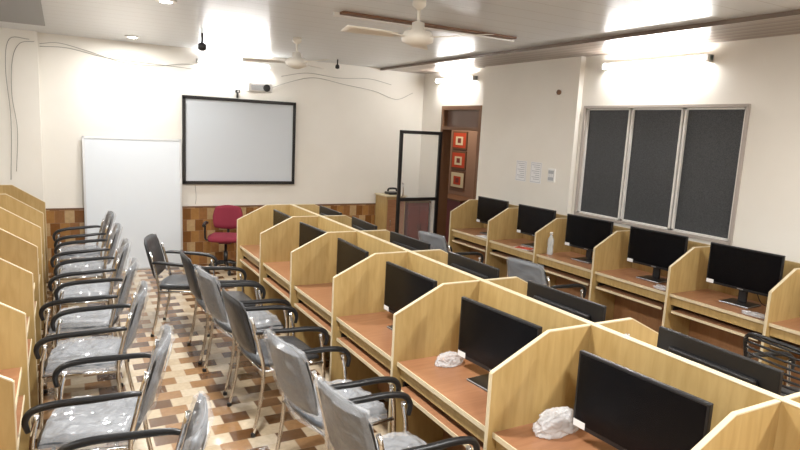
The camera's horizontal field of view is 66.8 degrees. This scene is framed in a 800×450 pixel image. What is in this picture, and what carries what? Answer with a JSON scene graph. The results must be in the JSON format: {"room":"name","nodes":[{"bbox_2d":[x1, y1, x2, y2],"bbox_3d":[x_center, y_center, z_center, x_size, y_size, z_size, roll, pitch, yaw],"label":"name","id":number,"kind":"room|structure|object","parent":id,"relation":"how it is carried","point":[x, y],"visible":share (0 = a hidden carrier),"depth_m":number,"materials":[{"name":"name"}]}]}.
{"room":"computer lab","nodes":[
{"label":"computer lab","id":0,"kind":"room"},
{"bbox_2d":[37,32,424,207],"bbox_3d":[-2.883,-0.918,8.436,7.560,2.960,0.150,-2,10,-29],"label":"wall","id":1,"kind":"structure","parent":0,"point":[347,137],"depth_m":8.53,"materials":[{"name":"beige paint"}]},
{"bbox_2d":[0,28,43,200],"bbox_3d":[-5.177,-0.812,7.029,1.780,2.960,0.100,-2,10,-29],"label":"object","id":2,"kind":"structure","parent":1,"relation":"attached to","point":[28,177],"depth_m":7.24,"materials":[{"name":"beige paint"}]},
{"bbox_2d":[5,37,25,169],"bbox_3d":[-4.522,-1.374,7.221,0.254,1.674,0.006,-2,10,-29],"label":"electrical cable","id":3,"kind":"object","parent":2,"relation":"attached to","point":[11,37],"visible":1,"depth_m":7.16,"materials":[{"name":"grey plastic"}]},
{"bbox_2d":[11,41,33,170],"bbox_3d":[-4.477,-1.410,7.240,0.255,1.544,0.006,-2,10,-29],"label":"electrical cable","id":4,"kind":"object","parent":2,"relation":"attached to","point":[23,41],"visible":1,"depth_m":7.17,"materials":[{"name":"grey plastic"}]},
{"bbox_2d":[40,46,203,70],"bbox_3d":[-3.484,-2.128,7.778,1.950,0.140,0.006,-2,10,-29],"label":"electrical cable","id":5,"kind":"object","parent":1,"relation":"attached to","point":[40,46],"visible":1,"depth_m":7.72,"materials":[{"name":"grey plastic"}]},
{"bbox_2d":[39,42,244,83],"bbox_3d":[-3.233,-2.072,7.929,2.533,0.366,0.006,-2,10,-29],"label":"electrical cable","id":6,"kind":"object","parent":1,"relation":"attached to","point":[48,42],"visible":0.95,"depth_m":7.83,"materials":[{"name":"grey plastic"}]},
{"bbox_2d":[46,203,375,272],"bbox_3d":[-2.094,0.117,8.970,5.430,0.830,0.018,-2,10,-29],"label":"trim","id":7,"kind":"structure","parent":1,"relation":"attached to","point":[193,217],"depth_m":8.54,"materials":[{"name":"tile"}]},
{"bbox_2d":[196,58,270,69],"bbox_3d":[-2.285,-2.220,8.385,1.000,0.065,0.093,-2,10,-29],"label":"tube light","id":8,"kind":"object","parent":1,"relation":"attached to","point":[198,60],"visible":1,"depth_m":8.35,"materials":[{"name":"white plastic"}]},
{"bbox_2d":[182,95,295,183],"bbox_3d":[-2.257,-1.179,8.620,1.590,1.200,0.045,-2,10,-29],"label":"projector screen","id":9,"kind":"object","parent":1,"relation":"attached to","point":[225,140],"visible":1,"depth_m":8.58,"materials":[{"name":"white fabric"}]},
{"bbox_2d":[244,78,272,92],"bbox_3d":[-1.981,-1.953,8.473,0.340,0.200,0.325,-2,10,-29],"label":"projector","id":10,"kind":"object","parent":1,"relation":"attached to","point":[255,85],"visible":1,"depth_m":8.37,"materials":[{"name":"white plastic"}]},
{"bbox_2d":[281,73,390,84],"bbox_3d":[-0.925,-2.215,9.191,1.801,0.088,0.006,-2,10,-29],"label":"electrical cable","id":11,"kind":"object","parent":1,"relation":"attached to","point":[297,73],"visible":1,"depth_m":9.26,"materials":[{"name":"grey plastic"}]},
{"bbox_2d":[275,78,411,99],"bbox_3d":[-0.843,-2.090,9.260,2.403,0.227,0.006,-2,10,-29],"label":"electrical cable","id":12,"kind":"object","parent":1,"relation":"attached to","point":[303,78],"visible":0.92,"depth_m":9.24,"materials":[{"name":"grey plastic"}]},
{"bbox_2d":[31,242,447,449],"bbox_3d":[-0.081,1.247,5.406,9.400,0.100,15.400,-2,10,-29],"label":"floor","id":13,"kind":"structure","parent":0,"point":[180,385],"depth_m":4.68,"materials":[{"name":"tile"}]},
{"bbox_2d":[0,367,24,449],"bbox_3d":[-2.025,0.925,2.700,0.605,1.180,0.930,-2,10,-29],"label":"workstation","id":14,"kind":"object","parent":13,"relation":"on","point":[11,403],"visible":1,"depth_m":2.41,"materials":[{"name":"beige wood"}]},
{"bbox_2d":[0,302,31,449],"bbox_3d":[-2.473,0.777,3.502,0.605,1.180,0.930,-2,10,-29],"label":"workstation","id":15,"kind":"object","parent":13,"relation":"on","point":[15,348],"visible":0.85,"depth_m":3.19,"materials":[{"name":"beige wood"}]},
{"bbox_2d":[0,258,38,407],"bbox_3d":[-2.920,0.629,4.303,0.605,1.180,0.930,-2,10,-29],"label":"workstation","id":16,"kind":"object","parent":13,"relation":"on","point":[17,287],"visible":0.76,"depth_m":3.98,"materials":[{"name":"beige wood"}]},
{"bbox_2d":[0,228,41,363],"bbox_3d":[-3.368,0.481,5.105,0.605,1.180,0.930,-2,10,-29],"label":"workstation","id":17,"kind":"object","parent":13,"relation":"on","point":[15,250],"visible":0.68,"depth_m":4.76,"materials":[{"name":"beige wood"}]},
{"bbox_2d":[0,207,44,328],"bbox_3d":[-3.816,0.334,5.907,0.605,1.180,0.930,-2,10,-29],"label":"workstation","id":18,"kind":"object","parent":13,"relation":"on","point":[10,222],"visible":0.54,"depth_m":5.54,"materials":[{"name":"beige wood"}]},
{"bbox_2d":[0,185,48,301],"bbox_3d":[-4.263,0.186,6.708,0.605,1.180,0.930,-2,10,-29],"label":"workstation","id":19,"kind":"object","parent":13,"relation":"on","point":[13,199],"visible":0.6,"depth_m":6.48,"materials":[{"name":"beige wood"}]},
{"bbox_2d":[52,211,113,280],"bbox_3d":[-3.619,0.309,6.995,0.651,0.916,0.567,-2,10,-31],"label":"chair","id":20,"kind":"object","parent":13,"relation":"on","point":[104,233],"visible":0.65,"depth_m":6.91,"materials":[{"name":"fabric"}]},
{"bbox_2d":[50,223,120,313],"bbox_3d":[-3.187,0.452,6.223,0.651,0.916,0.567,-1,10,-26],"label":"chair","id":21,"kind":"object","parent":13,"relation":"on","point":[111,241],"visible":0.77,"depth_m":6.11,"materials":[{"name":"fabric"}]},
{"bbox_2d":[39,258,136,393],"bbox_3d":[-2.359,0.732,4.697,0.651,0.916,0.567,0,9,-19],"label":"chair","id":22,"kind":"object","parent":13,"relation":"on","point":[100,319],"visible":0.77,"depth_m":4.54,"materials":[{"name":"plastic"}]},
{"bbox_2d":[48,238,128,351],"bbox_3d":[-2.749,0.597,5.437,0.651,0.916,0.567,-1,10,-25],"label":"chair","id":23,"kind":"object","parent":13,"relation":"on","point":[105,288],"visible":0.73,"depth_m":5.31,"materials":[{"name":"plastic"}]},
{"bbox_2d":[33,281,147,433],"bbox_3d":[-1.993,0.856,4.021,0.651,0.916,0.567,0,9,-20],"label":"chair","id":24,"kind":"object","parent":13,"relation":"on","point":[65,352],"visible":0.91,"depth_m":3.88,"materials":[{"name":"plastic"}]},
{"bbox_2d":[21,325,171,449],"bbox_3d":[-1.510,1.016,3.154,0.651,0.917,0.567,0,9,-16],"label":"chair","id":25,"kind":"object","parent":13,"relation":"on","point":[74,419],"visible":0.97,"depth_m":3.03,"materials":[{"name":"fabric"}]},
{"bbox_2d":[82,136,182,270],"bbox_3d":[-3.502,-0.271,8.016,1.190,1.749,0.118,-2,10,-29],"label":"whiteboard","id":26,"kind":"object","parent":13,"relation":"on","point":[139,180],"visible":0.7,"depth_m":8.01,"materials":[{"name":"white"}]},
{"bbox_2d":[57,393,208,449],"bbox_3d":[-1.057,1.166,2.343,0.651,0.917,0.567,0,9,-15],"label":"chair","id":27,"kind":"object","parent":13,"relation":"on","point":[197,431],"visible":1,"depth_m":2.51,"materials":[{"name":"plastic"}]},
{"bbox_2d":[144,234,217,336],"bbox_3d":[-2.122,0.560,5.879,0.627,0.914,0.567,1,9,-9],"label":"chair","id":28,"kind":"object","parent":13,"relation":"on","point":[152,245],"visible":0.75,"depth_m":5.78,"materials":[{"name":"fabric"}]},
{"bbox_2d":[180,250,261,364],"bbox_3d":[-1.589,0.673,5.327,0.627,0.914,0.567,-2,10,-29],"label":"chair","id":29,"kind":"object","parent":13,"relation":"on","point":[189,269],"visible":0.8,"depth_m":5.14,"materials":[{"name":"plastic"}]},
{"bbox_2d":[202,205,242,275],"bbox_3d":[-2.358,0.196,8.242,0.591,0.872,0.605,1,9,-9],"label":"office chair","id":30,"kind":"object","parent":13,"relation":"on","point":[224,216],"visible":0.77,"depth_m":8.36,"materials":[{"name":"red fabric"}]},
{"bbox_2d":[197,266,291,395],"bbox_3d":[-1.266,0.772,4.787,0.650,0.916,0.567,-3,11,-35],"label":"chair","id":31,"kind":"object","parent":13,"relation":"on","point":[211,291],"visible":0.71,"depth_m":4.63,"materials":[{"name":"plastic"}]},
{"bbox_2d":[222,288,328,437],"bbox_3d":[-0.894,0.883,4.207,0.627,0.914,0.567,-3,11,-33],"label":"chair","id":32,"kind":"object","parent":13,"relation":"on","point":[257,351],"visible":0.89,"depth_m":4.01,"materials":[{"name":"fabric"}]},
{"bbox_2d":[236,204,319,326],"bbox_3d":[-1.317,0.400,6.444,0.605,1.130,0.910,-2,10,-29],"label":"workstation","id":33,"kind":"object","parent":13,"relation":"on","point":[259,242],"visible":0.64,"depth_m":6.13,"materials":[{"name":"beige wood"}]},
{"bbox_2d":[273,209,290,225],"bbox_3d":[-1.213,0.083,6.391,0.224,0.420,0.600,-2,10,-29],"label":"computer monitor","id":34,"kind":"object","parent":33,"relation":"on","point":[278,217],"visible":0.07,"depth_m":6.45,"materials":[{"name":"black plastic"}]},
{"bbox_2d":[263,216,357,357],"bbox_3d":[-0.879,0.544,5.660,0.605,1.130,0.910,-2,10,-29],"label":"workstation","id":35,"kind":"object","parent":13,"relation":"on","point":[315,261],"visible":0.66,"depth_m":5.23,"materials":[{"name":"beige wood"}]},
{"bbox_2d":[299,222,325,246],"bbox_3d":[-0.790,0.223,5.634,0.224,0.420,0.600,-3,10,-32],"label":"computer monitor","id":36,"kind":"object","parent":35,"relation":"on","point":[307,233],"visible":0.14,"depth_m":5.68,"materials":[{"name":"black plastic"}]},
{"bbox_2d":[292,204,351,226],"bbox_3d":[-0.786,0.380,6.737,0.605,1.130,0.910,-2,10,-29],"label":"workstation","id":37,"kind":"object","parent":13,"relation":"on","point":[313,208],"visible":0.19,"depth_m":6.28,"materials":[{"name":"beige wood"}]},
{"bbox_2d":[319,206,341,215],"bbox_3d":[-0.788,0.049,6.646,0.224,0.450,0.600,-2,10,-29],"label":"computer monitor","id":38,"kind":"object","parent":37,"relation":"on","point":[323,211],"visible":0.11,"depth_m":6.68,"materials":[{"name":"black plastic"}]},
{"bbox_2d":[267,330,400,449],"bbox_3d":[-0.419,1.030,3.414,0.651,0.916,0.567,-4,11,-37],"label":"chair","id":39,"kind":"object","parent":13,"relation":"on","point":[292,371],"visible":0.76,"depth_m":3.24,"materials":[{"name":"plastic"}]},
{"bbox_2d":[294,231,407,394],"bbox_3d":[-0.441,0.689,4.875,0.605,1.130,0.910,-2,10,-29],"label":"workstation","id":40,"kind":"object","parent":13,"relation":"on","point":[360,288],"visible":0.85,"depth_m":4.46,"materials":[{"name":"beige wood"}]},
{"bbox_2d":[336,238,368,274],"bbox_3d":[-0.370,0.361,4.882,0.224,0.420,0.600,-2,10,-27],"label":"computer monitor","id":41,"kind":"object","parent":40,"relation":"on","point":[349,254],"visible":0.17,"depth_m":4.91,"materials":[{"name":"black plastic"}]},
{"bbox_2d":[322,216,389,241],"bbox_3d":[-0.348,0.525,5.953,0.605,1.130,0.910,-2,10,-29],"label":"workstation","id":42,"kind":"object","parent":13,"relation":"on","point":[382,234],"visible":0.14,"depth_m":5.45,"materials":[{"name":"beige wood"}]},
{"bbox_2d":[351,216,376,230],"bbox_3d":[-0.379,0.184,5.914,0.224,0.450,0.600,-1,10,-26],"label":"computer monitor","id":43,"kind":"object","parent":42,"relation":"on","point":[357,223],"visible":0.12,"depth_m":5.91,"materials":[{"name":"black plastic"}]},
{"bbox_2d":[374,193,406,234],"bbox_3d":[-0.163,0.004,9.760,0.380,1.000,0.439,-2,10,-29],"label":"base cabinet","id":44,"kind":"object","parent":13,"relation":"on","point":[385,207],"visible":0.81,"depth_m":9.59,"materials":[{"name":"beige wood"}]},
{"bbox_2d":[385,187,396,194],"bbox_3d":[-0.128,-0.548,9.701,0.191,0.110,0.180,-2,10,-29],"label":"desk telephone","id":45,"kind":"object","parent":44,"relation":"on","point":[388,189],"visible":0.85,"depth_m":9.65,"materials":[{"name":"black plastic"}]},
{"bbox_2d":[318,377,479,449],"bbox_3d":[-0.060,1.142,2.814,0.650,0.916,0.567,-3,11,-35],"label":"chair","id":46,"kind":"object","parent":13,"relation":"on","point":[349,427],"visible":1,"depth_m":2.62,"materials":[{"name":"fabric"}]},
{"bbox_2d":[360,231,447,263],"bbox_3d":[0.090,0.670,5.168,0.605,1.130,0.910,-2,10,-29],"label":"workstation","id":47,"kind":"object","parent":13,"relation":"on","point":[439,255],"visible":0.13,"depth_m":4.67,"materials":[{"name":"beige wood"}]},
{"bbox_2d":[390,231,430,250],"bbox_3d":[0.050,0.326,5.145,0.224,0.450,0.600,-3,10,-32],"label":"computer monitor","id":48,"kind":"object","parent":47,"relation":"on","point":[412,244],"visible":0.15,"depth_m":5.11,"materials":[{"name":"black plastic"}]},
{"bbox_2d":[336,251,481,449],"bbox_3d":[-0.003,0.834,4.091,0.605,1.130,0.910,-2,10,-29],"label":"workstation","id":49,"kind":"object","parent":13,"relation":"on","point":[428,326],"visible":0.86,"depth_m":3.70,"materials":[{"name":"beige wood"}]},
{"bbox_2d":[384,261,436,330],"bbox_3d":[0.076,0.509,4.082,0.224,0.420,0.600,-3,10,-32],"label":"computer monitor","id":50,"kind":"object","parent":49,"relation":"on","point":[403,286],"visible":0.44,"depth_m":4.11,"materials":[{"name":"black plastic"}]},
{"bbox_2d":[419,231,483,262],"bbox_3d":[0.536,0.517,6.993,0.651,0.916,0.567,-4,11,-39],"label":"chair","id":51,"kind":"object","parent":13,"relation":"on","point":[436,241],"visible":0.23,"depth_m":6.73,"materials":[{"name":"fabric"}]},
{"bbox_2d":[445,194,472,241],"bbox_3d":[1.027,-0.116,11.458,0.510,0.830,1.040,-2,10,-29],"label":"base cabinet","id":52,"kind":"object","parent":13,"relation":"on","point":[453,201],"visible":0.24,"depth_m":11.20,"materials":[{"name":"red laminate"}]},
{"bbox_2d":[411,251,527,295],"bbox_3d":[0.528,0.815,4.384,0.605,1.130,0.910,-2,10,-29],"label":"workstation","id":53,"kind":"object","parent":13,"relation":"on","point":[516,284],"visible":0.1,"depth_m":3.89,"materials":[{"name":"beige wood"}]},
{"bbox_2d":[447,251,499,278],"bbox_3d":[0.488,0.470,4.362,0.224,0.450,0.600,-2,10,-29],"label":"computer monitor","id":54,"kind":"object","parent":53,"relation":"on","point":[479,269],"visible":0.14,"depth_m":4.31,"materials":[{"name":"black plastic"}]},
{"bbox_2d":[448,199,522,277],"bbox_3d":[1.118,0.273,8.030,0.575,1.130,0.860,-2,10,-29],"label":"workstation","id":55,"kind":"object","parent":13,"relation":"on","point":[463,226],"visible":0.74,"depth_m":7.90,"materials":[{"name":"beige wood"}]},
{"bbox_2d":[477,196,508,234],"bbox_3d":[1.219,-0.113,7.935,0.224,0.470,0.600,-2,10,-31],"label":"computer monitor","id":56,"kind":"object","parent":55,"relation":"on","point":[488,208],"visible":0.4,"depth_m":7.96,"materials":[{"name":"black plastic"}]},
{"bbox_2d":[397,280,592,449],"bbox_3d":[0.435,0.979,3.307,0.605,1.130,0.910,-2,10,-29],"label":"workstation","id":57,"kind":"object","parent":13,"relation":"on","point":[536,383],"visible":0.83,"depth_m":2.96,"materials":[{"name":"beige wood"}]},
{"bbox_2d":[458,296,542,391],"bbox_3d":[0.533,0.660,3.264,0.224,0.420,0.600,-3,11,-34],"label":"computer monitor","id":58,"kind":"object","parent":57,"relation":"on","point":[488,336],"visible":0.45,"depth_m":3.28,"materials":[{"name":"black plastic"}]},
{"bbox_2d":[489,213,571,285],"bbox_3d":[1.532,0.410,7.289,0.575,1.130,0.860,-2,10,-29],"label":"workstation","id":59,"kind":"object","parent":13,"relation":"on","point":[544,242],"visible":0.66,"depth_m":6.92,"materials":[{"name":"beige wood"}]},
{"bbox_2d":[514,246,533,250],"bbox_3d":[1.448,0.270,7.065,0.188,0.005,0.240,-2,10,-29],"label":"paper sheets","id":60,"kind":"object","parent":59,"relation":"on","point":[519,247],"visible":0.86,"depth_m":7.05,"materials":[{"name":"white"}]},
{"bbox_2d":[517,204,555,247],"bbox_3d":[1.623,0.020,7.211,0.224,0.470,0.600,-3,10,-32],"label":"computer monitor","id":61,"kind":"object","parent":59,"relation":"on","point":[531,219],"visible":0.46,"depth_m":7.22,"materials":[{"name":"black plastic"}]},
{"bbox_2d":[508,257,586,297],"bbox_3d":[1.327,0.753,5.741,0.651,0.916,0.567,-4,11,-37],"label":"chair","id":62,"kind":"object","parent":13,"relation":"on","point":[527,271],"visible":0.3,"depth_m":5.49,"materials":[{"name":"plastic"}]},
{"bbox_2d":[484,280,657,346],"bbox_3d":[0.966,0.959,3.600,0.605,1.130,0.910,-2,10,-29],"label":"workstation","id":63,"kind":"object","parent":13,"relation":"on","point":[631,327],"visible":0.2,"depth_m":3.13,"materials":[{"name":"beige wood"}]},
{"bbox_2d":[527,280,606,322],"bbox_3d":[0.931,0.617,3.568,0.224,0.450,0.600,-2,10,-31],"label":"computer monitor","id":64,"kind":"object","parent":63,"relation":"on","point":[589,310],"visible":0.18,"depth_m":3.50,"materials":[{"name":"black plastic"}]},
{"bbox_2d":[536,225,631,320],"bbox_3d":[1.946,0.547,6.548,0.575,1.130,0.860,-2,10,-29],"label":"workstation","id":65,"kind":"object","parent":13,"relation":"on","point":[611,253],"visible":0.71,"depth_m":6.21,"materials":[{"name":"beige wood"}]},
{"bbox_2d":[565,214,613,263],"bbox_3d":[2.022,0.152,6.496,0.224,0.470,0.600,-3,11,-33],"label":"computer monitor","id":66,"kind":"object","parent":65,"relation":"on","point":[582,232],"visible":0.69,"depth_m":6.49,"materials":[{"name":"black plastic"}]},
{"bbox_2d":[492,324,782,449],"bbox_3d":[0.873,1.123,2.522,0.605,1.130,0.910,-2,10,-29],"label":"workstation","id":67,"kind":"object","parent":13,"relation":"on","point":[744,416],"visible":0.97,"depth_m":2.54,"materials":[{"name":"beige wood"}]},
{"bbox_2d":[572,350,713,449],"bbox_3d":[0.972,0.804,2.479,0.224,0.420,0.600,-3,11,-33],"label":"computer monitor","id":68,"kind":"object","parent":67,"relation":"on","point":[624,408],"visible":0.99,"depth_m":2.45,"materials":[{"name":"black plastic"}]},
{"bbox_2d":[595,240,709,334],"bbox_3d":[2.360,0.683,5.806,0.575,1.130,0.860,-2,10,-29],"label":"workstation","id":69,"kind":"object","parent":13,"relation":"on","point":[646,302],"visible":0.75,"depth_m":5.57,"materials":[{"name":"beige wood"}]},
{"bbox_2d":[627,226,688,282],"bbox_3d":[2.436,0.289,5.755,0.224,0.470,0.600,-3,11,-33],"label":"computer monitor","id":70,"kind":"object","parent":69,"relation":"on","point":[658,250],"visible":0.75,"depth_m":5.74,"materials":[{"name":"black plastic"}]},
{"bbox_2d":[595,323,799,402],"bbox_3d":[1.405,1.104,2.815,0.605,1.130,0.910,-2,10,-29],"label":"workstation","id":71,"kind":"object","parent":13,"relation":"on","point":[795,397],"visible":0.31,"depth_m":2.40,"materials":[{"name":"beige wood"}]},
{"bbox_2d":[657,326,783,394],"bbox_3d":[1.388,0.768,2.751,0.224,0.450,0.600,-2,10,-27],"label":"computer monitor","id":72,"kind":"object","parent":71,"relation":"on","point":[756,373],"visible":0.17,"depth_m":2.68,"materials":[{"name":"black plastic"}]},
{"bbox_2d":[670,260,799,384],"bbox_3d":[2.774,0.820,5.065,0.575,1.130,0.860,-2,10,-29],"label":"workstation","id":73,"kind":"object","parent":13,"relation":"on","point":[712,321],"visible":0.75,"depth_m":4.94,"materials":[{"name":"beige wood"}]},
{"bbox_2d":[706,242,785,308],"bbox_3d":[2.846,0.424,5.022,0.224,0.470,0.600,-3,10,-32],"label":"computer monitor","id":74,"kind":"object","parent":73,"relation":"on","point":[745,270],"visible":0.94,"depth_m":5.00,"materials":[{"name":"black plastic"}]},
{"bbox_2d":[743,332,799,396],"bbox_3d":[2.454,1.121,3.743,0.629,0.920,0.567,-1,10,-23],"label":"chair","id":75,"kind":"object","parent":13,"relation":"on","point":[786,390],"visible":0.51,"depth_m":3.62,"materials":[{"name":"metal"}]},
{"bbox_2d":[769,317,799,387],"bbox_3d":[3.188,0.957,4.324,0.575,1.130,0.860,-2,10,-29],"label":"workstation","id":76,"kind":"object","parent":13,"relation":"on","point":[786,331],"visible":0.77,"depth_m":4.52,"materials":[{"name":"beige wood"}]},
{"bbox_2d":[774,399,799,449],"bbox_3d":[1.311,1.268,1.738,0.605,1.130,0.910,-2,10,-29],"label":"workstation","id":77,"kind":"object","parent":13,"relation":"on","point":[788,428],"visible":1,"depth_m":2.16,"materials":[{"name":"beige wood"}]},
{"bbox_2d":[785,398,799,404],"bbox_3d":[1.843,1.249,2.031,0.605,1.130,0.910,-2,10,-29],"label":"workstation","id":78,"kind":"object","parent":13,"relation":"on","point":[787,399],"visible":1,"depth_m":2.17,"materials":[{"name":"beige wood"}]},
{"bbox_2d":[0,0,799,67],"bbox_3d":[0.070,-1.772,4.933,9.400,0.100,15.400,-2,10,-29],"label":"ceiling","id":79,"kind":"structure","parent":0,"point":[252,27],"depth_m":5.46,"materials":[{"name":"paint"}]},
{"bbox_2d":[0,0,44,25],"bbox_3d":[-2.061,-1.276,1.456,1.880,0.015,10.900,-2,10,-29],"label":"band","id":80,"kind":"object","parent":79,"relation":"attached to","point":[30,12],"visible":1,"depth_m":5.75,"materials":[{"name":"grey paint"}]},
{"bbox_2d":[124,35,139,38],"bbox_3d":[-3.180,-2.232,7.210,0.170,0.016,0.170,-2,10,-29],"label":"recessed light","id":81,"kind":"object","parent":79,"relation":"in","point":[127,36],"visible":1,"depth_m":7.16,"materials":[{"name":"white plastic"}]},
{"bbox_2d":[155,0,176,3],"bbox_3d":[-1.889,-1.806,4.900,0.170,0.016,0.170,-2,10,-29],"label":"recessed light","id":82,"kind":"object","parent":79,"relation":"in","point":[159,1],"visible":1,"depth_m":4.88,"materials":[{"name":"white plastic"}]},
{"bbox_2d":[198,33,206,50],"bbox_3d":[-2.169,-2.007,6.656,0.090,0.190,0.090,-2,10,-29],"label":"security camera","id":83,"kind":"object","parent":79,"relation":"attached to","point":[202,46],"visible":1,"depth_m":6.63,"materials":[{"name":"black plastic"}]},
{"bbox_2d":[242,37,328,69],"bbox_3d":[-1.132,-1.873,6.587,1.055,0.330,1.006,-2,10,-29],"label":"ceiling fan","id":84,"kind":"object","parent":79,"relation":"hanging from","point":[295,62],"depth_m":6.62,"materials":[{"name":"white metal"}]},
{"bbox_2d":[341,0,490,49],"bbox_3d":[0.042,-1.470,4.384,0.946,0.330,1.070,-2,10,-29],"label":"ceiling fan","id":85,"kind":"object","parent":79,"relation":"hanging from","point":[417,36],"depth_m":4.37,"materials":[{"name":"white metal"}]},
{"bbox_2d":[333,11,516,41],"bbox_3d":[0.299,-1.773,5.449,1.900,0.035,0.110,-2,10,-29],"label":"trim","id":86,"kind":"structure","parent":79,"relation":"attached to","point":[344,14],"depth_m":5.37,"materials":[{"name":"brown"}]},
{"bbox_2d":[380,9,799,73],"bbox_3d":[2.871,-1.519,4.647,0.810,0.035,11.730,-2,10,-29],"label":"ceiling beam","id":87,"kind":"structure","parent":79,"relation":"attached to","point":[786,22],"depth_m":5.67,"materials":[{"name":"white paint"}]},
{"bbox_2d":[448,130,477,197],"bbox_3d":[1.810,-1.035,10.681,0.150,2.960,7.000,-2,10,-29],"label":"wall","id":88,"kind":"structure","parent":0,"point":[472,135],"depth_m":11.45,"materials":[{"name":"brown paint"}]},
{"bbox_2d":[450,170,465,189],"bbox_3d":[1.112,-0.875,11.771,0.029,0.340,0.480,-2,10,-29],"label":"framed picture","id":89,"kind":"object","parent":88,"relation":"attached to","point":[457,178],"visible":1,"depth_m":11.74,"materials":[{"name":"brown"}]},
{"bbox_2d":[451,151,466,169],"bbox_3d":[1.131,-1.250,11.713,0.029,0.340,0.480,-2,10,-29],"label":"framed picture","id":90,"kind":"object","parent":88,"relation":"attached to","point":[458,161],"visible":1,"depth_m":11.69,"materials":[{"name":"brown"}]},
{"bbox_2d":[452,131,467,149],"bbox_3d":[1.150,-1.625,11.654,0.029,0.340,0.480,-2,10,-29],"label":"framed picture","id":91,"kind":"object","parent":88,"relation":"attached to","point":[460,138],"visible":1,"depth_m":11.62,"materials":[{"name":"brown"}]},
{"bbox_2d":[418,34,799,262],"bbox_3d":[3.219,-0.091,5.105,0.150,2.960,11.730,-2,10,-29],"label":"wall","id":92,"kind":"structure","parent":0,"point":[762,73],"depth_m":5.32,"materials":[{"name":"beige paint"}]},
{"bbox_2d":[395,130,442,233],"bbox_3d":[0.295,-0.441,9.380,0.760,2.000,0.094,-3,10,-32],"label":"door","id":93,"kind":"structure","parent":92,"relation":"in","point":[402,132],"depth_m":9.29,"materials":[{"name":"black metal"}]},
{"bbox_2d":[404,201,430,239],"bbox_3d":[0.198,0.035,9.967,0.410,0.910,0.440,-2,10,-29],"label":"panel","id":94,"kind":"object","parent":93,"relation":"attached to","point":[416,219],"visible":0.47,"depth_m":9.75,"materials":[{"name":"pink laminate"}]},
{"bbox_2d":[435,75,477,82],"bbox_3d":[0.824,-2.169,9.051,0.093,0.065,1.000,-2,10,-29],"label":"tube light","id":95,"kind":"object","parent":92,"relation":"attached to","point":[473,77],"visible":1,"depth_m":8.95,"materials":[{"name":"white plastic"}]},
{"bbox_2d":[437,105,481,236],"bbox_3d":[0.917,-0.577,9.223,0.170,2.420,1.040,-2,10,-29],"label":"door frame","id":96,"kind":"structure","parent":92,"relation":"attached to","point":[466,118],"depth_m":9.42,"materials":[{"name":"brown wood"}]},
{"bbox_2d":[515,160,526,181],"bbox_3d":[1.552,-0.695,7.781,0.006,0.260,0.200,-2,10,-29],"label":"paper","id":97,"kind":"object","parent":92,"relation":"attached to","point":[521,166],"visible":1,"depth_m":7.77,"materials":[{"name":"white paper"}]},
{"bbox_2d":[476,56,585,214],"bbox_3d":[1.565,-0.602,7.840,0.070,2.960,1.800,-2,10,-29],"label":"wall column","id":98,"kind":"structure","parent":92,"relation":"attached to","point":[524,118],"depth_m":7.58,"materials":[{"name":"beige paint"}]},
{"bbox_2d":[530,162,541,183],"bbox_3d":[1.687,-0.650,7.539,0.006,0.260,0.200,-2,10,-29],"label":"paper","id":99,"kind":"object","parent":92,"relation":"attached to","point":[536,167],"visible":1,"depth_m":7.53,"materials":[{"name":"white paper"}]},
{"bbox_2d":[547,168,555,182],"bbox_3d":[1.816,-0.594,7.285,0.028,0.160,0.120,-2,10,-29],"label":"switchboard","id":100,"kind":"object","parent":92,"relation":"attached to","point":[551,172],"visible":1,"depth_m":7.27,"materials":[{"name":"white plastic"}]},
{"bbox_2d":[601,54,713,69],"bbox_3d":[2.509,-1.612,6.034,0.093,0.065,1.250,-2,10,-29],"label":"tube light","id":101,"kind":"object","parent":92,"relation":"attached to","point":[707,57],"visible":1,"depth_m":5.93,"materials":[{"name":"white plastic"}]},
{"bbox_2d":[574,104,750,244],"bbox_3d":[2.552,-0.585,6.167,0.080,1.244,1.924,-2,10,-29],"label":"window","id":102,"kind":"structure","parent":92,"relation":"in","point":[674,169],"depth_m":6.03,"materials":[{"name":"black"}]}
]}

